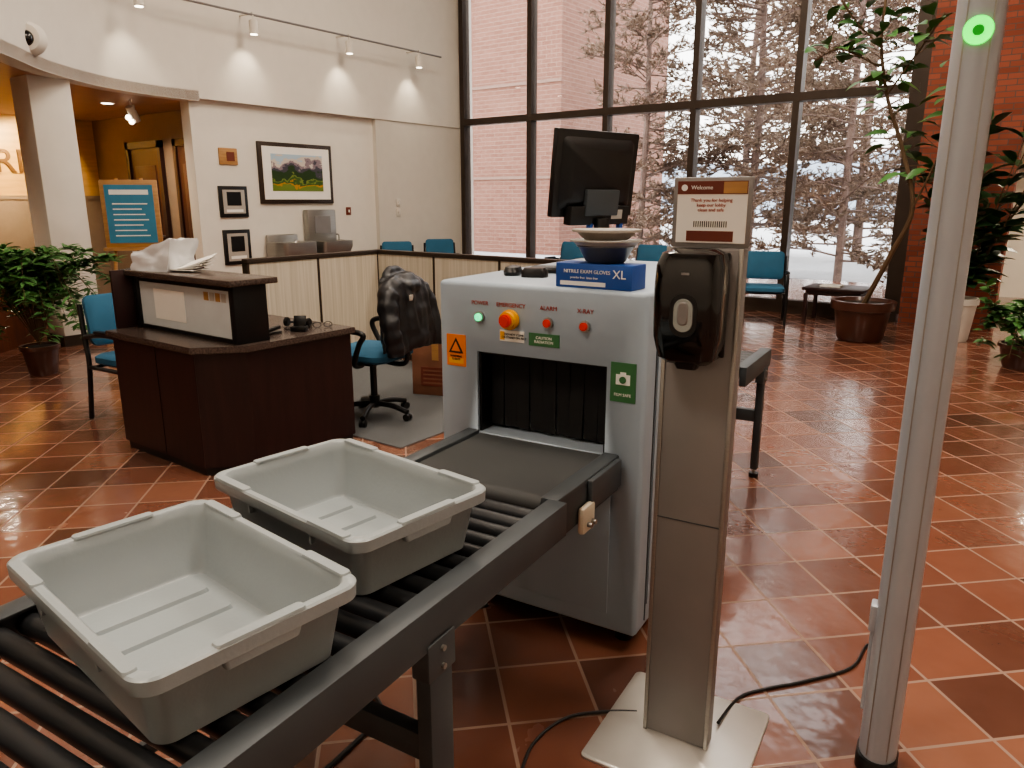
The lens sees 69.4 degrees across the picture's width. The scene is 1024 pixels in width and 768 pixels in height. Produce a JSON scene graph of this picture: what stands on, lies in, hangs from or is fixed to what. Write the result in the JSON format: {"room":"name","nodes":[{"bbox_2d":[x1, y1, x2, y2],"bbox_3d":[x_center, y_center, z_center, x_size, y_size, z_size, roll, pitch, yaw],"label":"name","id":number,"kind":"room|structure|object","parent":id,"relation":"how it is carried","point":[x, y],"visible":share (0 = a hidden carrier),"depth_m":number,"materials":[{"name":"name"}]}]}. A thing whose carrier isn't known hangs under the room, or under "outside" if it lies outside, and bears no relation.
{"room":"lobby security checkpoint","nodes":[
{"label":"lobby security checkpoint","id":0,"kind":"room"},
{"bbox_2d":[0,149,23,172],"bbox_3d":[-8.151,-3.215,10.538,0.040,0.350,2.639,10,17,35],"label":"wall lettering","id":1,"kind":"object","parent":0,"point":[5,160],"depth_m":11.25},
{"bbox_2d":[0,114,99,195],"bbox_3d":[-10.268,-1.837,8.113,0.200,2.840,11.200,10,17,35],"label":"wall","id":2,"kind":"structure","parent":0,"point":[11,183],"depth_m":11.40,"materials":[{"name":"paint"}]},
{"bbox_2d":[0,195,99,198],"bbox_3d":[-10.172,-2.024,7.993,0.040,0.060,11.200,10,17,35],"label":"rail","id":3,"kind":"object","parent":2,"relation":"attached to","point":[1,196],"visible":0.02,"depth_m":11.38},
{"bbox_2d":[0,199,111,293],"bbox_3d":[-10.178,-1.219,8.198,0.025,1.600,11.200,10,17,35],"label":"wainscot","id":4,"kind":"structure","parent":2,"relation":"attached to","point":[15,217],"depth_m":11.55,"materials":[{"name":"beige paint"}]},
{"bbox_2d":[0,0,199,100],"bbox_3d":[-5.077,-4.332,3.652,1.743,4.160,11.486,4,14,14],"label":"wall","id":5,"kind":"structure","parent":0,"point":[153,44],"depth_m":8.48,"materials":[{"name":"white paint"}]},
{"bbox_2d":[25,21,47,55],"bbox_3d":[-4.640,-3.321,7.117,0.300,0.300,0.335,-3,14,-11],"label":"security camera","id":6,"kind":"object","parent":5,"relation":"attached to","point":[35,36],"visible":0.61,"depth_m":7.06,"materials":[{"name":"white paint"}]},
{"bbox_2d":[0,40,199,115],"bbox_3d":[-7.218,-2.687,5.391,8.000,0.115,10.700,10,17,35],"label":"ceiling soffit","id":7,"kind":"structure","parent":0,"point":[85,100],"depth_m":9.22,"materials":[{"name":"white paint"}]},
{"bbox_2d":[125,99,137,119],"bbox_3d":[-4.883,-3.513,9.492,0.132,0.255,0.155,10,17,35],"label":"spotlight","id":8,"kind":"object","parent":7,"relation":"attached to","point":[132,114],"visible":1,"depth_m":9.47,"materials":[{"name":"white paint"}]},
{"bbox_2d":[92,110,182,269],"bbox_3d":[-5.486,-2.697,11.562,3.680,2.840,0.200,10,17,35],"label":"wall","id":9,"kind":"structure","parent":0,"point":[110,135],"depth_m":11.46,"materials":[{"name":"paint"}]},
{"bbox_2d":[74,101,180,120],"bbox_3d":[-5.553,-4.072,10.951,3.880,0.116,0.700,10,17,35],"label":"fascia","id":10,"kind":"object","parent":9,"relation":"attached to","point":[173,106],"visible":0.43,"depth_m":10.91,"materials":[{"name":"paint"}]},
{"bbox_2d":[124,143,132,179],"bbox_3d":[-5.971,-2.553,11.788,0.080,2.450,0.060,10,17,35],"label":"door frame","id":11,"kind":"structure","parent":9,"relation":"attached to","point":[127,152],"depth_m":11.54,"materials":[{"name":"brown wood"}]},
{"bbox_2d":[124,140,162,149],"bbox_3d":[-5.601,-3.627,11.239,1.000,0.100,0.060,10,17,35],"label":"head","id":12,"kind":"object","parent":9,"relation":"attached to","point":[144,144],"visible":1,"depth_m":11.20},
{"bbox_2d":[130,148,165,239],"bbox_3d":[-5.592,-2.446,11.546,0.840,2.340,0.030,10,17,35],"label":"leaf","id":13,"kind":"object","parent":9,"relation":"attached to","point":[147,156],"visible":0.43,"depth_m":11.29,"materials":[{"name":"brown wood"}]},
{"bbox_2d":[135,165,163,240],"bbox_3d":[-5.605,-2.461,11.523,0.600,1.800,0.015,10,17,35],"label":"panel","id":14,"kind":"object","parent":13,"relation":"attached to","point":[145,172],"visible":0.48,"depth_m":11.30,"materials":[{"name":"brown wood"}]},
{"bbox_2d":[155,140,172,238],"bbox_3d":[-5.231,-2.421,11.258,0.080,2.450,0.060,10,17,35],"label":"door frame","id":15,"kind":"structure","parent":9,"relation":"attached to","point":[160,154],"depth_m":11.11,"materials":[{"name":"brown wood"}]},
{"bbox_2d":[171,139,185,237],"bbox_3d":[-4.885,-2.359,11.011,0.080,2.450,0.060,10,17,35],"label":"door frame","id":16,"kind":"structure","parent":9,"relation":"attached to","point":[174,148],"depth_m":10.86,"materials":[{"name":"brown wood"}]},
{"bbox_2d":[177,146,189,237],"bbox_3d":[-4.505,-2.252,10.768,0.840,2.340,0.030,10,17,35],"label":"leaf","id":17,"kind":"object","parent":9,"relation":"attached to","point":[180,149],"visible":0.21,"depth_m":10.81,"materials":[{"name":"brown wood"}]},
{"bbox_2d":[183,164,195,259],"bbox_3d":[-4.519,-2.267,10.746,0.600,1.800,0.015,10,17,35],"label":"panel","id":18,"kind":"object","parent":17,"relation":"attached to","point":[184,165],"visible":0.24,"depth_m":10.79,"materials":[{"name":"brown wood"}]},
{"bbox_2d":[180,100,376,272],"bbox_3d":[-2.582,-4.859,11.634,0.250,7.000,5.600,10,17,35],"label":"wall","id":19,"kind":"structure","parent":0,"point":[207,125],"depth_m":10.74,"materials":[{"name":"white paint"}]},
{"bbox_2d":[218,147,237,164],"bbox_3d":[-3.877,-3.108,10.110,0.025,0.220,0.280,10,17,35],"label":"wall plaque","id":20,"kind":"object","parent":19,"relation":"attached to","point":[227,156],"visible":1,"depth_m":10.10,"materials":[{"name":"brown wood"}]},
{"bbox_2d":[217,186,248,217],"bbox_3d":[-3.860,-2.529,10.267,0.037,0.420,0.440,10,17,35],"label":"framed notice","id":21,"kind":"object","parent":19,"relation":"attached to","point":[233,200],"visible":1,"depth_m":10.25,"materials":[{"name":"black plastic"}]},
{"bbox_2d":[222,229,251,264],"bbox_3d":[-3.860,-1.927,10.417,0.037,0.480,0.420,10,17,35],"label":"framed notice","id":22,"kind":"object","parent":19,"relation":"attached to","point":[236,243],"visible":0.82,"depth_m":10.38,"materials":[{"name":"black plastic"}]},
{"bbox_2d":[270,153,323,190],"bbox_3d":[-3.186,-3.137,11.011,0.010,0.520,0.920,10,17,35],"label":"painting","id":23,"kind":"object","parent":19,"relation":"attached to","point":[288,171],"depth_m":10.99},
{"bbox_2d":[266,209,352,256],"bbox_3d":[-3.021,-2.029,11.136,0.490,1.150,1.280,10,17,35],"label":"fountain","id":24,"kind":"object","parent":19,"relation":"attached to","point":[320,224],"visible":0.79,"depth_m":11.18,"materials":[{"name":"metal"}]},
{"bbox_2d":[266,240,316,256],"bbox_3d":[-3.224,-1.965,10.859,0.480,0.240,0.580,10,17,35],"label":"basin","id":25,"kind":"object","parent":24,"relation":"in","point":[274,247],"depth_m":10.68,"materials":[{"name":"metal"}]},
{"bbox_2d":[316,239,352,252],"bbox_3d":[-2.809,-2.126,11.400,0.480,0.170,0.580,10,17,35],"label":"basin","id":26,"kind":"object","parent":24,"relation":"in","point":[323,245],"depth_m":11.22,"materials":[{"name":"metal"}]},
{"bbox_2d":[190,0,459,127],"bbox_3d":[-2.571,-6.204,11.098,0.100,4.130,5.300,10,17,35],"label":"wall","id":27,"kind":"structure","parent":0,"point":[283,66],"depth_m":11.19,"materials":[{"name":"white paint"}]},
{"bbox_2d":[133,0,441,67],"bbox_3d":[-3.208,-4.757,9.801,0.917,0.275,6.998,7,16,26],"label":"track lights","id":28,"kind":"object","parent":27,"relation":"attached to","point":[253,26],"visible":1,"depth_m":10.25,"materials":[{"name":"beige metal"}]},
{"bbox_2d":[372,119,460,253],"bbox_3d":[-1.629,-3.121,13.200,0.080,2.870,2.100,10,17,35],"label":"wall jog","id":29,"kind":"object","parent":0,"point":[418,165],"depth_m":12.98,"materials":[{"name":"white paint"}]},
{"bbox_2d":[458,0,473,253],"bbox_3d":[-0.970,-5.368,13.675,0.350,7.000,0.300,10,17,35],"label":"wall","id":30,"kind":"structure","parent":0,"point":[470,51],"depth_m":13.83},
{"bbox_2d":[744,302,898,321],"bbox_3d":[2.165,-1.448,12.174,7.550,0.120,0.250,10,17,35],"label":"window sill","id":31,"kind":"structure","parent":30,"relation":"attached to","point":[747,306],"depth_m":10.68,"materials":[{"name":"brown metal"}]},
{"bbox_2d":[458,0,471,253],"bbox_3d":[-0.860,-5.370,13.437,0.090,6.880,0.180,10,17,35],"label":"mullion","id":32,"kind":"object","parent":31,"relation":"on","point":[463,5],"visible":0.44,"depth_m":13.55,"materials":[{"name":"brown metal"}]},
{"bbox_2d":[462,82,920,125],"bbox_3d":[2.134,-4.252,11.432,7.450,0.110,0.175,10,17,35],"label":"transom","id":33,"kind":"object","parent":32,"relation":"attached to","point":[870,91],"visible":0.79,"depth_m":10.88,"materials":[{"name":"brown metal"}]},
{"bbox_2d":[526,0,537,257],"bbox_3d":[0.338,-5.157,12.581,0.090,6.880,0.180,10,17,35],"label":"mullion","id":34,"kind":"object","parent":31,"relation":"on","point":[532,5],"visible":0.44,"depth_m":12.73,"materials":[{"name":"brown metal"}]},
{"bbox_2d":[602,0,615,131],"bbox_3d":[1.536,-4.943,11.724,0.090,6.880,0.180,10,17,35],"label":"mullion","id":35,"kind":"object","parent":31,"relation":"on","point":[610,7],"visible":0.44,"depth_m":11.64,"materials":[{"name":"brown metal"}]},
{"bbox_2d":[686,0,706,176],"bbox_3d":[2.733,-4.729,10.867,0.090,6.880,0.180,10,17,35],"label":"mullion","id":36,"kind":"object","parent":31,"relation":"on","point":[701,5],"visible":0.44,"depth_m":10.89,"materials":[{"name":"brown metal"}]},
{"bbox_2d":[776,0,811,299],"bbox_3d":[3.931,-4.516,10.010,0.090,6.880,0.180,10,17,35],"label":"mullion","id":37,"kind":"object","parent":31,"relation":"on","point":[806,5],"visible":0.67,"depth_m":10.22,"materials":[{"name":"brown metal"}]},
{"bbox_2d":[745,295,891,313],"bbox_3d":[2.134,-1.525,12.112,7.450,0.080,0.175,10,17,35],"label":"transom","id":38,"kind":"object","parent":31,"relation":"on","point":[750,299],"visible":0.07,"depth_m":10.75,"materials":[{"name":"brown metal"}]},
{"bbox_2d":[885,0,937,313],"bbox_3d":[5.129,-4.302,9.153,0.200,6.880,0.180,10,17,35],"label":"mullion","id":39,"kind":"object","parent":31,"relation":"on","point":[896,266],"visible":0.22,"depth_m":9.43,"materials":[{"name":"brown metal"}]},
{"bbox_2d":[0,278,1023,767],"bbox_3d":[-1.163,-0.250,7.864,21.000,0.120,21.000,10,17,35],"label":"floor","id":40,"kind":"structure","parent":0,"point":[806,539],"depth_m":3.40,"materials":[{"name":"tile"}]},
{"bbox_2d":[0,280,47,353],"bbox_3d":[-5.643,-0.525,7.230,0.526,0.720,4.301,0,14,1],"label":"wall","id":41,"kind":"structure","parent":40,"relation":"on","point":[16,332],"depth_m":8.16,"materials":[{"name":"brown wood"}]},
{"bbox_2d":[10,74,97,335],"bbox_3d":[-5.029,-1.874,8.220,0.420,2.860,0.420,10,17,35],"label":"column","id":42,"kind":"structure","parent":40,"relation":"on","point":[43,107],"depth_m":7.97,"materials":[{"name":"white paint"}]},
{"bbox_2d":[0,242,126,376],"bbox_3d":[-4.361,-0.684,6.836,1.660,1.219,1.742,-3,14,-13],"label":"potted plant","id":43,"kind":"object","parent":40,"relation":"on","point":[41,358],"visible":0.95,"depth_m":6.71,"materials":[{"name":"green plant"}]},
{"bbox_2d":[19,341,60,376],"bbox_3d":[-4.420,-0.231,6.963,0.333,0.280,0.333,10,17,35],"label":"pot","id":44,"kind":"object","parent":43,"relation":"attached to","point":[41,358],"depth_m":6.87,"materials":[{"name":"brown ceramic"}]},
{"bbox_2d":[46,332,90,346],"bbox_3d":[-5.029,-0.545,8.551,0.450,0.120,0.450,10,17,35],"label":"plinth","id":45,"kind":"object","parent":40,"relation":"on","point":[73,340],"visible":0.29,"depth_m":8.32,"materials":[{"name":"brown wood"}]},
{"bbox_2d":[76,293,117,418],"bbox_3d":[-2.774,-0.208,5.535,0.576,0.926,0.605,8,16,30],"label":"armchair","id":46,"kind":"object","parent":40,"relation":"on","point":[98,309],"visible":0.28,"depth_m":5.40,"materials":[{"name":"fabric"}]},
{"bbox_2d":[98,178,162,269],"bbox_3d":[-4.100,-1.343,8.218,0.674,1.814,0.576,-3,14,-13],"label":"easel","id":47,"kind":"object","parent":40,"relation":"on","point":[130,208],"visible":0.79,"depth_m":7.85,"materials":[{"name":"brown wood"}]},
{"bbox_2d":[103,247,146,250],"bbox_3d":[-4.042,-1.450,7.943,0.600,0.030,0.080,-3,14,-13],"label":"shelf","id":48,"kind":"object","parent":47,"relation":"attached to","point":[108,248],"depth_m":7.89,"materials":[{"name":"brown wood"}]},
{"bbox_2d":[103,185,157,242],"bbox_3d":[-4.041,-1.803,7.852,0.470,0.600,0.006,-3,14,-13],"label":"poster","id":49,"kind":"object","parent":47,"relation":"attached to","point":[130,212],"depth_m":7.85,"materials":[{"name":"blue paper"}]},
{"bbox_2d":[105,264,355,475],"bbox_3d":[-1.844,-0.164,4.875,1.250,1.160,1.050,10,17,35],"label":"reception desk","id":50,"kind":"object","parent":40,"relation":"on","point":[205,386],"visible":0.91,"depth_m":4.50,"materials":[{"name":"brown wood"}]},
{"bbox_2d":[130,238,216,271],"bbox_3d":[-2.138,-0.828,4.704,0.557,0.210,0.270,6,15,21],"label":"bundle","id":51,"kind":"object","parent":50,"relation":"on","point":[169,255],"visible":1,"depth_m":4.63,"materials":[{"name":"plastic"}]},
{"bbox_2d":[105,314,354,354],"bbox_3d":[-1.820,-0.340,4.813,1.190,0.040,1.050,10,17,35],"label":"countertop","id":52,"kind":"structure","parent":50,"relation":"on","point":[185,344],"depth_m":4.50,"materials":[{"name":"stone"}]},
{"bbox_2d":[269,325,281,334],"bbox_3d":[-1.489,-0.335,4.608,0.035,0.046,0.130,6,15,24],"label":"stapler","id":53,"kind":"object","parent":50,"relation":"on","point":[276,327],"visible":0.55,"depth_m":4.61,"materials":[{"name":"black plastic"}]},
{"bbox_2d":[283,317,312,329],"bbox_3d":[-1.407,-0.404,4.857,0.194,0.060,0.251,3,14,13],"label":"headphones","id":54,"kind":"object","parent":50,"relation":"on","point":[286,321],"visible":0.72,"depth_m":4.86,"materials":[{"name":"black plastic"}]},
{"bbox_2d":[290,315,308,331],"bbox_3d":[-1.356,-0.385,4.712,0.100,0.094,0.070,0,14,2],"label":"card reader","id":55,"kind":"object","parent":50,"relation":"on","point":[299,325],"visible":1,"depth_m":4.72,"materials":[{"name":"black plastic"}]},
{"bbox_2d":[0,498,566,767],"bbox_3d":[-0.663,0.854,1.623,0.821,0.757,1.880,8,16,30],"label":"conveyor","id":56,"kind":"object","parent":40,"relation":"on","point":[412,621],"visible":0.5,"depth_m":1.46,"materials":[{"name":"grey metal"}]},
{"bbox_2d":[7,500,355,744],"bbox_3d":[-0.650,0.436,1.458,0.622,0.167,0.426,12,18,39],"label":"tray","id":57,"kind":"object","parent":56,"relation":"on","point":[183,615],"visible":1,"depth_m":1.50,"materials":[{"name":"grey plastic"}]},
{"bbox_2d":[214,438,485,594],"bbox_3d":[-0.421,0.324,1.909,0.622,0.167,0.426,12,18,39],"label":"tray","id":58,"kind":"object","parent":56,"relation":"on","point":[383,517],"visible":0.93,"depth_m":1.95,"materials":[{"name":"grey plastic"}]},
{"bbox_2d":[242,250,380,342],"bbox_3d":[-1.838,-0.702,7.155,0.080,1.100,1.612,10,17,35],"label":"panel","id":59,"kind":"object","parent":40,"relation":"on","point":[349,284],"depth_m":7.11,"materials":[{"name":"laminate"}]},
{"bbox_2d":[380,241,413,250],"bbox_3d":[-1.857,-1.864,12.175,0.605,0.926,0.576,-3,14,-13],"label":"armchair","id":60,"kind":"object","parent":40,"relation":"on","point":[387,245],"visible":0.1,"depth_m":12.28,"materials":[{"name":"fabric"}]},
{"bbox_2d":[352,359,443,448],"bbox_3d":[-1.058,0.067,6.327,2.270,0.008,2.000,10,17,35],"label":"mat","id":61,"kind":"object","parent":40,"relation":"on","point":[385,425],"visible":0.29,"depth_m":5.73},
{"bbox_2d":[351,316,412,426],"bbox_3d":[-1.011,-0.251,5.476,0.601,1.022,0.641,6,15,24],"label":"office chair","id":62,"kind":"object","parent":61,"relation":"on","point":[364,352],"visible":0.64,"depth_m":5.46,"materials":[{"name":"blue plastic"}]},
{"bbox_2d":[377,265,441,357],"bbox_3d":[-0.751,-0.536,5.281,0.301,0.606,0.676,6,15,24],"label":"jacket","id":63,"kind":"object","parent":62,"relation":"on","point":[408,312],"visible":1,"depth_m":5.14,"materials":[{"name":"fabric"}]},
{"bbox_2d":[412,344,442,395],"bbox_3d":[-0.587,-0.176,6.290,0.420,0.483,0.348,4,15,16],"label":"cardboard box","id":64,"kind":"object","parent":61,"relation":"on","point":[426,360],"visible":0.37,"depth_m":6.16,"materials":[{"name":"brown cardboard"}]},
{"bbox_2d":[424,239,458,253],"bbox_3d":[-1.224,-2.051,12.927,0.605,0.926,0.576,-3,14,-13],"label":"armchair","id":65,"kind":"object","parent":40,"relation":"on","point":[431,245],"visible":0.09,"depth_m":13.03,"materials":[{"name":"fabric"}]},
{"bbox_2d":[374,249,566,316],"bbox_3d":[-0.425,-0.680,7.068,2.460,1.100,0.080,10,17,35],"label":"panel","id":66,"kind":"object","parent":40,"relation":"on","point":[445,268],"depth_m":7.10,"materials":[{"name":"laminate"}]},
{"bbox_2d":[404,258,660,640],"bbox_3d":[0.364,0.182,3.176,0.836,1.310,2.020,8,16,30],"label":"scanner","id":67,"kind":"object","parent":40,"relation":"on","point":[551,391],"visible":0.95,"depth_m":2.62,"materials":[{"name":"grey plastic"}]},
{"bbox_2d":[492,354,503,424],"bbox_3d":[-0.054,0.017,2.826,0.053,0.285,0.004,8,16,30],"label":"curtain","id":68,"kind":"object","parent":67,"relation":"hanging from","point":[497,360],"depth_m":2.82,"materials":[{"name":"black rubber"}]},
{"bbox_2d":[505,356,516,426],"bbox_3d":[-0.004,0.023,2.802,0.053,0.285,0.004,8,16,30],"label":"curtain","id":69,"kind":"object","parent":67,"relation":"hanging from","point":[510,362],"depth_m":2.80,"materials":[{"name":"black rubber"}]},
{"bbox_2d":[517,357,529,429],"bbox_3d":[0.042,0.030,2.771,0.053,0.285,0.004,8,16,30],"label":"curtain","id":70,"kind":"object","parent":67,"relation":"hanging from","point":[523,364],"depth_m":2.77,"materials":[{"name":"black rubber"}]},
{"bbox_2d":[503,265,555,277],"bbox_3d":[0.117,-0.459,2.960,0.273,0.038,0.295,3,14,13],"label":"metal detector","id":71,"kind":"object","parent":67,"relation":"on","point":[536,271],"visible":0.71,"depth_m":2.88,"materials":[{"name":"black plastic"}]},
{"bbox_2d":[530,359,542,430],"bbox_3d":[0.092,0.036,2.747,0.053,0.285,0.004,8,17,29],"label":"curtain","id":72,"kind":"object","parent":67,"relation":"hanging from","point":[536,366],"depth_m":2.75,"materials":[{"name":"black rubber"}]},
{"bbox_2d":[542,361,556,433],"bbox_3d":[0.138,0.044,2.717,0.053,0.285,0.004,8,16,30],"label":"curtain","id":73,"kind":"object","parent":67,"relation":"hanging from","point":[549,368],"depth_m":2.72,"materials":[{"name":"black rubber"}]},
{"bbox_2d":[556,362,570,435],"bbox_3d":[0.187,0.050,2.693,0.053,0.285,0.004,8,17,30],"label":"curtain","id":74,"kind":"object","parent":67,"relation":"hanging from","point":[563,369],"depth_m":2.69,"materials":[{"name":"black rubber"}]},
{"bbox_2d":[568,364,584,439],"bbox_3d":[0.233,0.058,2.662,0.053,0.285,0.004,8,13,30],"label":"curtain","id":75,"kind":"object","parent":67,"relation":"hanging from","point":[576,373],"depth_m":2.66,"materials":[{"name":"black rubber"}]},
{"bbox_2d":[583,366,598,440],"bbox_3d":[0.283,0.064,2.638,0.053,0.285,0.004,8,15,30],"label":"curtain","id":76,"kind":"object","parent":67,"relation":"hanging from","point":[590,374],"depth_m":2.64,"materials":[{"name":"black rubber"}]},
{"bbox_2d":[547,127,638,227],"bbox_3d":[0.373,-0.808,3.246,0.500,0.577,0.200,-11,18,-38],"label":"computer monitor","id":77,"kind":"object","parent":67,"relation":"on","point":[592,175],"visible":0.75,"depth_m":3.17,"materials":[{"name":"black plastic"}]},
{"bbox_2d":[556,260,645,290],"bbox_3d":[0.298,-0.369,2.509,0.285,0.082,0.113,9,17,32],"label":"glove box","id":78,"kind":"object","parent":67,"relation":"on","point":[571,273],"visible":1,"depth_m":2.46,"materials":[{"name":"blue cardboard"}]},
{"bbox_2d":[570,228,642,263],"bbox_3d":[0.318,-0.469,2.503,0.244,0.114,0.244,8,16,29],"label":"stacked bowls","id":79,"kind":"object","parent":78,"relation":"on","point":[596,245],"visible":1,"depth_m":2.43,"materials":[{"name":"ceramic"}]},
{"bbox_2d":[597,367,605,441],"bbox_3d":[0.329,0.071,2.607,0.053,0.285,0.004,8,17,29],"label":"curtain","id":80,"kind":"object","parent":67,"relation":"hanging from","point":[602,371],"depth_m":2.61,"materials":[{"name":"black rubber"}]},
{"bbox_2d":[544,241,583,259],"bbox_3d":[0.898,-1.841,12.085,0.605,0.926,0.576,10,17,35],"label":"armchair","id":81,"kind":"object","parent":40,"relation":"on","point":[569,250],"visible":0.15,"depth_m":12.19,"materials":[{"name":"fabric"}]},
{"bbox_2d":[324,602,867,767],"bbox_3d":[0.368,1.050,2.333,1.811,0.037,1.184,3,14,11],"label":"power cable","id":82,"kind":"object","parent":40,"relation":"on","point":[361,736],"visible":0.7,"depth_m":2.37,"materials":[{"name":"black plastic"}]},
{"bbox_2d":[636,244,667,261],"bbox_3d":[2.025,-1.640,11.279,0.605,0.926,0.576,10,17,35],"label":"armchair","id":83,"kind":"object","parent":40,"relation":"on","point":[644,252],"visible":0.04,"depth_m":11.36,"materials":[{"name":"fabric"}]},
{"bbox_2d":[581,176,768,767],"bbox_3d":[0.512,0.279,2.075,0.450,1.655,0.470,8,16,30],"label":"stand","id":84,"kind":"object","parent":40,"relation":"on","point":[700,286],"visible":1,"depth_m":2.06,"materials":[{"name":"metal"}]},
{"bbox_2d":[724,181,747,192],"bbox_3d":[0.555,-0.487,1.834,0.058,0.028,0.004,8,16,30],"label":"label","id":85,"kind":"object","parent":84,"relation":"attached to","point":[729,186],"depth_m":1.83,"materials":[{"name":"orange paper"}]},
{"bbox_2d":[736,347,771,477],"bbox_3d":[1.037,0.176,4.345,0.779,0.757,0.600,8,16,30],"label":"table","id":86,"kind":"object","parent":40,"relation":"on","point":[753,365],"visible":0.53,"depth_m":4.27,"materials":[{"name":"grey metal"}]},
{"bbox_2d":[745,251,789,325],"bbox_3d":[3.348,-1.284,9.848,0.605,0.926,0.576,4,15,16],"label":"armchair","id":87,"kind":"object","parent":40,"relation":"on","point":[761,264],"visible":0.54,"depth_m":9.92,"materials":[{"name":"fabric"}]},
{"bbox_2d":[801,283,869,322],"bbox_3d":[4.310,-1.062,9.841,0.760,0.500,0.600,10,17,35],"label":"side table","id":88,"kind":"object","parent":40,"relation":"on","point":[836,290],"visible":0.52,"depth_m":9.71,"materials":[{"name":"brown wood"}]},
{"bbox_2d":[820,284,843,287],"bbox_3d":[4.249,-1.306,9.826,0.250,0.020,0.240,10,17,35],"label":"books","id":89,"kind":"object","parent":88,"relation":"on","point":[823,285],"depth_m":9.75,"materials":[{"name":"paper"}]},
{"bbox_2d":[803,0,953,342],"bbox_3d":[4.062,-2.424,8.059,1.014,4.004,1.928,-14,19,-43],"label":"ficus tree","id":90,"kind":"object","parent":40,"relation":"on","point":[858,319],"visible":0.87,"depth_m":8.01,"materials":[{"name":"green plant"}]},
{"bbox_2d":[854,0,1008,767],"bbox_3d":[1.425,-0.006,1.677,0.960,2.400,0.140,8,16,29],"label":"metal detector","id":91,"kind":"object","parent":40,"relation":"on","point":[979,25],"visible":1,"depth_m":1.84,"materials":[{"name":"metal"}]},
{"bbox_2d":[893,109,1023,341],"bbox_3d":[5.316,-1.783,8.354,1.618,2.618,1.708,2,14,8],"label":"rubber plant","id":92,"kind":"object","parent":40,"relation":"on","point":[988,253],"visible":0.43,"depth_m":8.27,"materials":[{"name":"green plant"}]},
{"bbox_2d":[898,0,1023,330],"bbox_3d":[5.677,-4.167,8.860,1.060,7.000,0.400,10,17,35],"label":"brick pier","id":93,"kind":"object","parent":40,"relation":"on","point":[1009,91],"depth_m":8.97,"materials":[{"name":"red brick"}]},
{"bbox_2d":[972,278,1023,370],"bbox_3d":[4.985,-0.649,7.179,1.025,0.987,0.898,-2,14,-10],"label":"potted shrub","id":94,"kind":"object","parent":40,"relation":"on","point":[1011,351],"visible":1,"depth_m":7.14,"materials":[{"name":"green plant"}]},
{"bbox_2d":[997,340,1023,370],"bbox_3d":[4.972,-0.277,7.229,0.416,0.240,0.416,10,17,35],"label":"pot","id":95,"kind":"object","parent":94,"relation":"attached to","point":[1014,362],"depth_m":7.15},
{"bbox_2d":[999,143,1023,297],"bbox_3d":[10.329,-2.575,10.844,6.600,2.950,0.200,10,17,35],"label":"wall","id":96,"kind":"structure","parent":0,"point":[1013,285],"depth_m":12.34,"materials":[{"name":"white paint"}]},
{"label":"outside","id":97,"kind":"structure","parent":0,"visible":0},
{"bbox_2d":[474,217,893,283],"bbox_3d":[23.405,-9.768,47.650,100.000,0.300,73.990,10,17,35],"label":"ground","id":98,"kind":"structure","parent":97,"point":[802,265],"depth_m":24.97,"materials":[{"name":"white snow"}]},
{"bbox_2d":[471,0,669,255],"bbox_3d":[0.780,-12.624,29.551,8.000,14.000,8.000,10,17,35],"label":"facade","id":99,"kind":"object","parent":98,"relation":"on","point":[498,27],"visible":0.44,"depth_m":25.95,"materials":[{"name":"brick"}]},
{"bbox_2d":[473,175,549,179],"bbox_3d":[-1.597,-7.617,27.451,8.030,0.100,0.050,10,17,35],"label":"string course","id":100,"kind":"object","parent":99,"relation":"attached to","point":[545,176],"visible":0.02,"depth_m":26.39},
{"bbox_2d":[472,77,561,90],"bbox_3d":[-1.597,-10.625,26.701,8.030,0.100,0.050,10,17,35],"label":"string course","id":101,"kind":"object","parent":99,"relation":"attached to","point":[560,78],"visible":0.36,"depth_m":25.50,"materials":[{"name":"beige stone"}]},
{"bbox_2d":[552,0,744,260],"bbox_3d":[3.408,-7.618,17.972,4.118,9.991,4.893,-3,14,-13],"label":"pine tree","id":102,"kind":"object","parent":98,"relation":"on","point":[638,222],"visible":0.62,"depth_m":17.88,"materials":[{"name":"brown plant"}]},
{"bbox_2d":[627,0,878,260],"bbox_3d":[5.714,-7.721,16.928,5.845,10.699,6.328,-7,16,-26],"label":"pine tree","id":103,"kind":"object","parent":98,"relation":"on","point":[755,144],"visible":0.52,"depth_m":17.54,"materials":[{"name":"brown plant"}]},
{"bbox_2d":[648,0,867,251],"bbox_3d":[7.951,-10.478,23.965,6.908,12.645,7.479,-5,15,-18],"label":"pine tree","id":104,"kind":"object","parent":98,"relation":"on","point":[748,114],"visible":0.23,"depth_m":23.50,"materials":[{"name":"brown plant"}]},
{"bbox_2d":[661,150,900,219],"bbox_3d":[46.598,-18.416,66.278,153.400,7.671,6.000,10,17,35],"label":"hills","id":105,"kind":"structure","parent":98,"relation":"on","point":[813,167],"depth_m":78.53,"materials":[{"name":"white snow"}]},
{"bbox_2d":[728,0,920,282],"bbox_3d":[7.131,-7.183,15.081,4.347,10.546,5.165,12,18,39],"label":"pine tree","id":106,"kind":"object","parent":98,"relation":"on","point":[843,218],"visible":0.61,"depth_m":15.37,"materials":[{"name":"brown plant"}]},
{"bbox_2d":[756,0,917,260],"bbox_3d":[11.010,-12.104,22.205,6.864,16.652,8.155,3,14,11],"label":"pine tree","id":107,"kind":"object","parent":98,"relation":"on","point":[838,37],"visible":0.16,"depth_m":22.50,"materials":[{"name":"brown plant"}]},
{"bbox_2d":[775,1,917,253],"bbox_3d":[10.476,-9.228,17.551,6.524,13.322,5.491,-8,16,-29],"label":"pine tree","id":108,"kind":"object","parent":98,"relation":"on","point":[892,198],"visible":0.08,"depth_m":18.68,"materials":[{"name":"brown plant"}]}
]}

